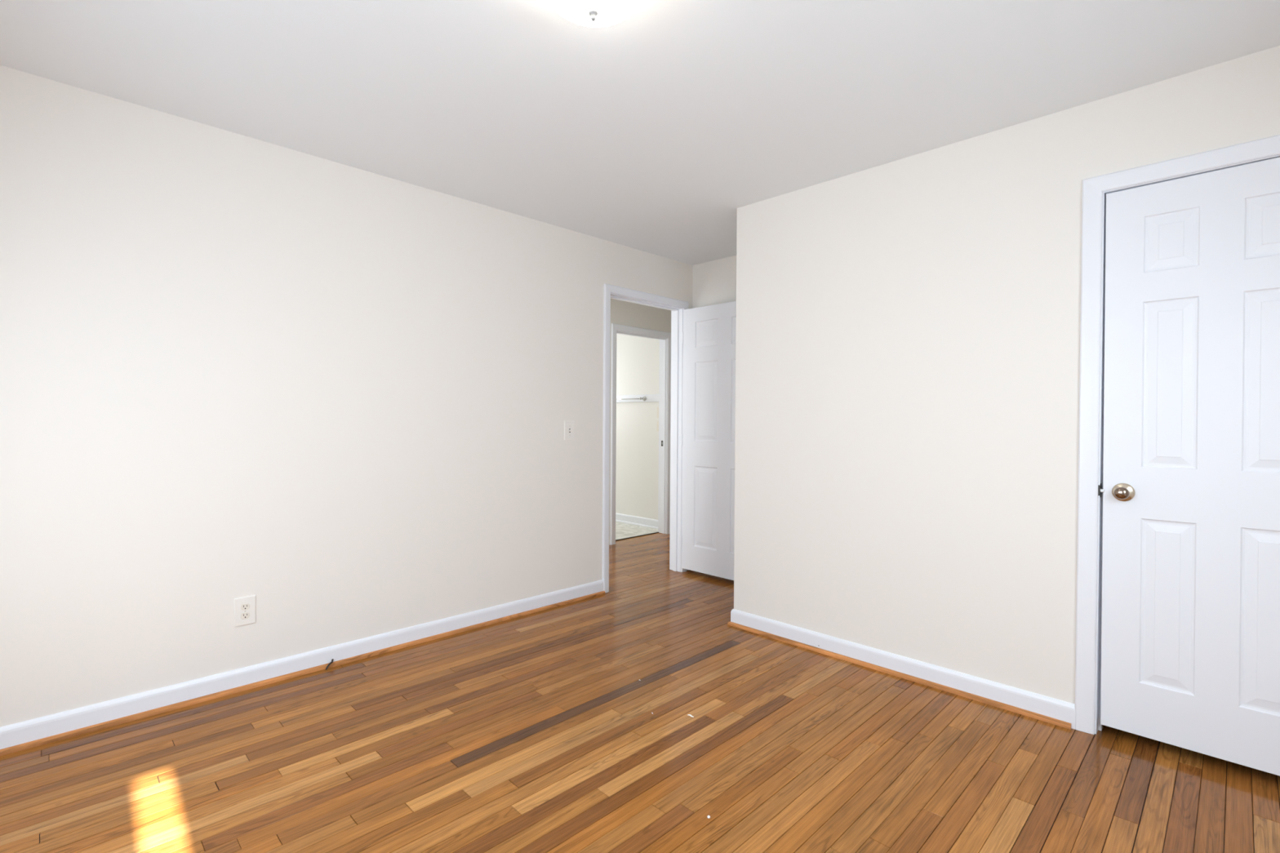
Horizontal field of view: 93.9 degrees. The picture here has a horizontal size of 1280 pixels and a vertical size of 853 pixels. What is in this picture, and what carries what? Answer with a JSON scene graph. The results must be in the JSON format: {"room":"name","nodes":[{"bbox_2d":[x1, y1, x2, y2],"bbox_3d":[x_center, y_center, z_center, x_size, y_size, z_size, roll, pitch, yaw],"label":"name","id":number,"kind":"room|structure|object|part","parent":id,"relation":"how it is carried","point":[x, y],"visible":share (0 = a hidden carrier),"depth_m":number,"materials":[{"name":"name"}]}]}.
{"room":"empty bedroom","nodes":[
{"label":"empty bedroom","id":0,"kind":"room"},
{"bbox_2d":[0,65,693,727],"bbox_3d":[-0.347,-0.066,4.116,7.015,2.440,0.115,0,1,-45],"label":"wall","id":1,"kind":"structure","parent":0,"point":[340,397],"depth_m":2.67,"materials":[{"name":"white paint"}]},
{"bbox_2d":[234,595,255,626],"bbox_3d":[-1.748,0.817,2.647,0.080,0.123,0.008,0,1,-45],"label":"electrical outlet","id":2,"kind":"object","parent":1,"relation":"attached to","point":[244,607],"visible":1,"depth_m":2.64,"materials":[{"name":"white plastic"}]},
{"bbox_2d":[240,612,249,619],"bbox_3d":[-1.747,0.837,2.646,0.034,0.028,0.005,0,1,-45],"label":"socket","id":3,"kind":"object","parent":2,"relation":"attached to","point":[244,615],"depth_m":2.64,"materials":[{"name":"grey plastic"}]},
{"bbox_2d":[240,603,249,610],"bbox_3d":[-1.747,0.798,2.646,0.034,0.028,0.005,0,1,-45],"label":"socket","id":4,"kind":"object","parent":2,"relation":"attached to","point":[244,606],"depth_m":2.64,"materials":[{"name":"grey plastic"}]},
{"bbox_2d":[0,579,603,749],"bbox_3d":[-1.483,1.114,2.913,3.469,0.094,0.012,0,1,-45],"label":"baseboard","id":5,"kind":"structure","parent":1,"relation":"attached to","point":[15,734],"depth_m":2.67,"materials":[{"name":"white paint"}]},
{"bbox_2d":[0,591,605,756],"bbox_3d":[-1.473,1.151,2.905,3.472,0.019,0.014,0,1,-45],"label":"trim","id":6,"kind":"structure","parent":1,"relation":"attached to","point":[55,738],"depth_m":2.66,"materials":[{"name":"brown wood"}]},
{"bbox_2d":[564,421,574,439],"bbox_3d":[-0.458,0.027,3.914,0.082,0.124,0.016,0,1,-45],"label":"light switch","id":7,"kind":"object","parent":1,"relation":"attached to","point":[569,426],"visible":1,"depth_m":3.91,"materials":[{"name":"white plastic"}]},
{"bbox_2d":[602,283,688,592],"bbox_3d":[0.063,0.084,4.435,0.885,2.137,0.016,0,1,-45],"label":"trim","id":8,"kind":"structure","parent":1,"relation":"attached to","point":[608,289],"depth_m":4.14,"materials":[{"name":"white paint"}]},
{"bbox_2d":[610,293,683,572],"bbox_3d":[0.017,0.104,4.481,0.799,2.094,0.115,0,1,-45],"label":"trim","id":9,"kind":"structure","parent":1,"relation":"attached to","point":[677,312],"depth_m":4.74,"materials":[{"name":"white paint"}]},
{"bbox_2d":[669,310,671,568],"bbox_3d":[-0.029,0.082,4.527,0.885,2.137,0.016,0,1,-45],"label":"trim","id":10,"kind":"structure","parent":1,"relation":"attached to","point":[671,310],"depth_m":4.80,"materials":[{"name":"white paint"}]},
{"bbox_2d":[680,301,736,580],"bbox_3d":[0.623,0.105,4.441,0.042,2.035,0.797,0,1,-45],"label":"door","id":11,"kind":"structure","parent":1,"relation":"in","point":[709,331],"depth_m":4.52,"materials":[{"name":"white paint"}]},
{"bbox_2d":[615,333,659,519],"bbox_3d":[-0.434,-0.102,7.312,0.115,2.440,2.235,0,1,-45],"label":"wall","id":12,"kind":"structure","parent":0,"point":[637,358],"depth_m":6.83,"materials":[{"name":"white paint"}]},
{"bbox_2d":[616,395,646,400],"bbox_3d":[-0.190,-0.317,6.908,0.072,0.055,0.665,0,1,-45],"label":"towel bar","id":13,"kind":"object","parent":12,"relation":"attached to","point":[643,398],"visible":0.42,"depth_m":6.71,"materials":[{"name":"silver metal"}]},
{"bbox_3d":[0.025,-0.313,6.692,0.072,0.055,0.055,0,1,-45],"label":"post","id":14,"kind":"part","parent":13,"relation":"part of","materials":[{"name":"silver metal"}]},
{"bbox_2d":[615,512,657,528],"bbox_3d":[-0.486,1.067,7.280,0.012,0.094,2.235,0,1,-45],"label":"baseboard","id":15,"kind":"structure","parent":12,"relation":"attached to","point":[653,522],"depth_m":6.82,"materials":[{"name":"white paint"}]},
{"bbox_2d":[616,394,658,402],"bbox_3d":[-0.480,-0.328,7.263,0.018,0.083,2.235,0,1,-45],"label":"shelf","id":16,"kind":"structure","parent":12,"relation":"attached to","point":[650,397],"depth_m":6.80,"materials":[{"name":"white paint"}]},
{"bbox_2d":[0,521,1279,852],"bbox_3d":[-0.245,1.179,4.016,6.780,0.054,7.200,0,1,-45],"label":"floor","id":17,"kind":"structure","parent":0,"point":[537,732],"depth_m":2.09,"materials":[{"name":"brown wood"}]},
{"bbox_2d":[324,658,333,670],"bbox_3d":[-1.493,1.145,2.875,0.009,0.041,0.046,1,1,19],"label":"stub","id":18,"kind":"object","parent":17,"relation":"on","point":[332,660],"visible":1,"depth_m":2.87,"materials":[{"name":"black"}]},
{"bbox_2d":[0,0,1279,265],"bbox_3d":[-0.223,-1.334,3.985,7.015,0.100,7.415,0,1,-45],"label":"ceiling","id":19,"kind":"structure","parent":0,"point":[649,131],"depth_m":2.16,"materials":[{"name":"white paint"}]},
{"bbox_2d":[545,0,644,26],"bbox_3d":[-0.127,-1.179,1.623,0.356,0.155,0.356,0,1,-45],"label":"ceiling lamp","id":20,"kind":"object","parent":19,"relation":"attached to","point":[589,13],"visible":1,"depth_m":1.64,"materials":[{"name":"white glass"}]},
{"bbox_2d":[608,298,671,545],"bbox_3d":[-0.375,-0.084,5.712,4.800,2.440,0.115,0,1,-45],"label":"wall","id":21,"kind":"structure","parent":0,"point":[622,313],"depth_m":5.93,"materials":[{"name":"white paint"}]},
{"bbox_2d":[615,532,658,541],"bbox_3d":[-0.060,1.130,6.122,0.725,0.008,0.016,0,1,-45],"label":"trim","id":22,"kind":"structure","parent":21,"relation":"attached to","point":[654,532],"depth_m":6.14,"materials":[{"name":"wood"}]},
{"bbox_2d":[609,323,671,545],"bbox_3d":[0.030,0.074,6.026,0.859,2.121,0.016,0,1,-45],"label":"trim","id":23,"kind":"structure","parent":21,"relation":"attached to","point":[615,327],"depth_m":5.76,"materials":[{"name":"white paint"}]},
{"bbox_2d":[616,330,667,533],"bbox_3d":[-0.016,0.098,6.073,0.759,2.071,0.115,0,1,-45],"label":"trim","id":24,"kind":"structure","parent":21,"relation":"attached to","point":[663,369],"depth_m":6.32,"materials":[{"name":"white paint"}]},
{"bbox_2d":[692,255,736,308],"bbox_3d":[1.761,-0.046,3.524,0.115,2.440,3.700,0,1,-45],"label":"wall","id":25,"kind":"structure","parent":0,"point":[714,282],"depth_m":4.62,"materials":[{"name":"white paint"}]},
{"bbox_2d":[733,45,1279,704],"bbox_3d":[1.792,-0.038,2.838,0.810,2.440,2.684,0,1,-45],"label":"wall","id":26,"kind":"structure","parent":0,"point":[908,335],"depth_m":2.70,"materials":[{"name":"white paint"}]},
{"bbox_2d":[727,621,1071,729],"bbox_3d":[1.395,1.165,3.223,0.836,0.019,1.660,0,1,-45],"label":"trim","id":27,"kind":"structure","parent":26,"relation":"attached to","point":[1004,706],"depth_m":2.76,"materials":[{"name":"brown wood"}]},
{"bbox_2d":[730,608,1075,729],"bbox_3d":[1.410,1.128,3.218,0.823,0.094,1.660,0,1,-45],"label":"baseboard","id":28,"kind":"structure","parent":26,"relation":"attached to","point":[1059,709],"depth_m":2.75,"materials":[{"name":"white paint"}]},
{"bbox_2d":[1075,134,1279,734],"bbox_3d":[2.037,0.142,2.100,0.116,2.096,0.692,0,1,-45],"label":"trim","id":29,"kind":"structure","parent":26,"relation":"attached to","point":[1098,726],"depth_m":2.30,"materials":[{"name":"white paint"}]},
{"bbox_3d":[1.773,0.246,2.305,0.032,0.053,0.006,0,1,-45],"label":"strike plate","id":30,"kind":"part","parent":29,"relation":"part of","materials":[{"name":"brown metal"}]},
{"bbox_2d":[1100,157,1279,776],"bbox_3d":[1.984,0.132,2.061,0.096,2.031,0.652,0,1,-45],"label":"door","id":31,"kind":"structure","parent":26,"relation":"in","point":[1190,628],"depth_m":2.10,"materials":[{"name":"white paint"}]},
{"bbox_3d":[1.791,0.247,2.221,0.049,0.046,0.046,0,1,-45],"label":"knob","id":32,"kind":"part","parent":31,"relation":"part of","materials":[{"name":"silver metal"}]}
]}

